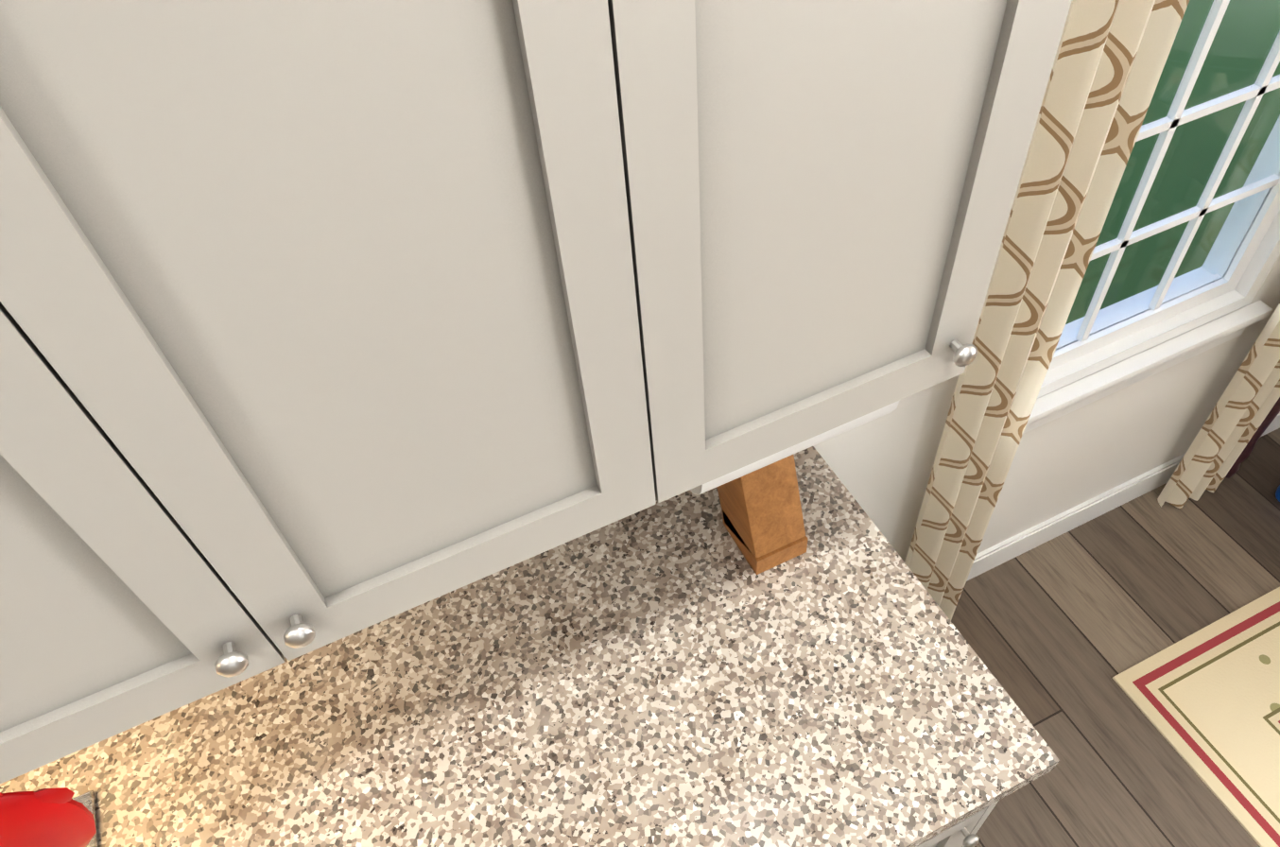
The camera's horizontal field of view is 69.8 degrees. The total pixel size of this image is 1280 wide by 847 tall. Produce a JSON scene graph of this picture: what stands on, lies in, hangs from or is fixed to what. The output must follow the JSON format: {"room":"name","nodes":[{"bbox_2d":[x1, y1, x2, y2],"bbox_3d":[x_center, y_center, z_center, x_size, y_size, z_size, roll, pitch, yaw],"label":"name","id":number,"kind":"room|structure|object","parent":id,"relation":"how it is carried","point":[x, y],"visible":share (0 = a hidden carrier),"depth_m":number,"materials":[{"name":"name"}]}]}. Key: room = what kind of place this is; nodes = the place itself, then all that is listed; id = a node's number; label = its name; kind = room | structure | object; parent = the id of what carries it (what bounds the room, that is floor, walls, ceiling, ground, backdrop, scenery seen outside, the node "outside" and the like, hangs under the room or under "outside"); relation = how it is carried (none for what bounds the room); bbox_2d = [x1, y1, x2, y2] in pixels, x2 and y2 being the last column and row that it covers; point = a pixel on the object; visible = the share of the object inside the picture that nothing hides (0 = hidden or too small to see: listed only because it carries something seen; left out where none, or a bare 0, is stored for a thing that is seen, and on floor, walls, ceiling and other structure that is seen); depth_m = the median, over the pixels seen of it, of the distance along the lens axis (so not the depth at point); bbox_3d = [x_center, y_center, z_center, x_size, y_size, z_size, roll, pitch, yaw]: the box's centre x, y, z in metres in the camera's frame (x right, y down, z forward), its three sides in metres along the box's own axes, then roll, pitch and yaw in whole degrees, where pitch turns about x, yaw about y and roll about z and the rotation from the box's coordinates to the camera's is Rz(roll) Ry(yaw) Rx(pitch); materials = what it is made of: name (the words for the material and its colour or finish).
{"room":"kitchen and dining room","nodes":[
{"label":"kitchen and dining room","id":0,"kind":"room"},
{"bbox_2d":[812,254,1279,561],"bbox_3d":[0.456,-0.404,1.359,9.260,2.740,0.120,-22,51,-13],"label":"wall","id":1,"kind":"structure","parent":0,"point":[881,467],"depth_m":2.13,"materials":[{"name":"paint"}]},
{"bbox_2d":[0,0,1072,783],"bbox_3d":[-0.233,-0.241,0.653,1.185,0.902,0.367,-22,51,-13],"label":"upper cabinet","id":2,"kind":"object","parent":1,"relation":"attached to","point":[325,321],"visible":1,"depth_m":0.67,"materials":[{"name":"white wood"}]},
{"bbox_2d":[689,400,899,495],"bbox_3d":[0.167,-0.025,1.116,0.302,0.135,0.124,-22,51,-13],"label":"paper towel","id":3,"kind":"object","parent":2,"relation":"attached to","point":[786,453],"visible":0.06,"depth_m":1.09,"materials":[{"name":"white paper"}]},
{"bbox_2d":[904,0,1279,621],"bbox_3d":[1.014,-0.454,1.506,1.257,2.474,0.099,-22,51,-13],"label":"curtain","id":4,"kind":"object","parent":1,"relation":"attached to","point":[1109,62],"visible":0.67,"depth_m":1.48,"materials":[{"name":"beige fabric"}]},
{"bbox_2d":[966,412,1279,581],"bbox_3d":[2.495,-0.280,2.806,4.730,0.100,0.014,-22,51,-13],"label":"baseboard","id":5,"kind":"structure","parent":1,"relation":"attached to","point":[1046,530],"depth_m":2.42,"materials":[{"name":"white wood"}]},
{"bbox_2d":[1022,0,1279,433],"bbox_3d":[0.958,-0.692,1.348,0.790,1.840,0.172,-22,51,-13],"label":"window","id":6,"kind":"structure","parent":1,"relation":"in","point":[1229,276],"depth_m":1.91,"materials":[{"name":"clear glass"}]},
{"bbox_2d":[951,428,1279,846],"bbox_3d":[2.168,3.061,0.104,9.260,0.060,7.750,-22,51,-13],"label":"floor","id":7,"kind":"structure","parent":0,"point":[1058,633],"depth_m":2.31,"materials":[{"name":"brown wood"}]},
{"bbox_2d":[922,805,995,846],"bbox_3d":[0.197,0.633,1.722,0.535,0.884,0.607,-22,51,-13],"label":"base cabinet","id":8,"kind":"object","parent":7,"relation":"on","point":[964,835],"depth_m":1.44,"materials":[{"name":"white wood"}]},
{"bbox_2d":[0,446,1059,846],"bbox_3d":[-0.987,0.813,1.071,3.124,0.035,0.637,-22,51,-13],"label":"countertop","id":9,"kind":"structure","parent":8,"relation":"on","point":[631,681],"depth_m":1.30,"materials":[{"name":"beige stone"}]},
{"bbox_2d":[71,791,98,846],"bbox_3d":[-0.994,0.792,1.032,0.740,0.049,0.475,-22,51,-13],"label":"cooktop","id":10,"kind":"object","parent":9,"relation":"in","point":[87,800],"visible":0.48,"depth_m":1.26,"materials":[{"name":"silver metal"}]},
{"bbox_2d":[0,787,96,846],"bbox_3d":[-0.604,0.384,0.890,0.109,0.214,0.026,-22,51,-13],"label":"mitt","id":11,"kind":"object","parent":10,"relation":"on","point":[56,817],"visible":1,"depth_m":0.89,"materials":[{"name":"fabric"}]},
{"bbox_2d":[716,454,808,574],"bbox_3d":[0.175,0.065,1.380,0.090,0.300,0.174,-22,51,-13],"label":"knife block","id":12,"kind":"object","parent":9,"relation":"on","point":[762,518],"visible":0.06,"depth_m":1.39,"materials":[{"name":"brown wood"}]},
{"bbox_2d":[1112,587,1279,846],"bbox_3d":[2.759,0.712,2.000,2.740,0.008,1.770,-22,51,-13],"label":"rug","id":13,"kind":"object","parent":7,"relation":"on","point":[1205,700],"visible":1,"depth_m":2.17,"materials":[{"name":"beige fabric"}]},
{"bbox_2d":[1225,397,1279,478],"bbox_3d":[2.113,-0.214,2.272,1.050,0.880,0.387,-22,51,-13],"label":"console table","id":14,"kind":"object","parent":7,"relation":"on","point":[1247,451],"visible":0.48,"depth_m":2.45,"materials":[{"name":"brown wood"}]},
{"bbox_2d":[1275,484,1279,501],"bbox_3d":[1.775,0.151,2.462,0.066,0.164,0.064,-22,51,-13],"label":"bottle","id":15,"kind":"object","parent":7,"relation":"on","point":[1277,493],"visible":0.92,"depth_m":2.52,"materials":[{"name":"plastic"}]},
{"label":"outside","id":16,"kind":"structure","parent":0,"visible":0},
{"bbox_2d":[1065,0,1279,324],"bbox_3d":[-11.831,-42.585,41.203,150.000,0.100,115.350,-22,51,-13],"label":"ground","id":17,"kind":"structure","parent":16,"point":[1188,145],"depth_m":4.88,"materials":[{"name":"green plant"}]}
]}

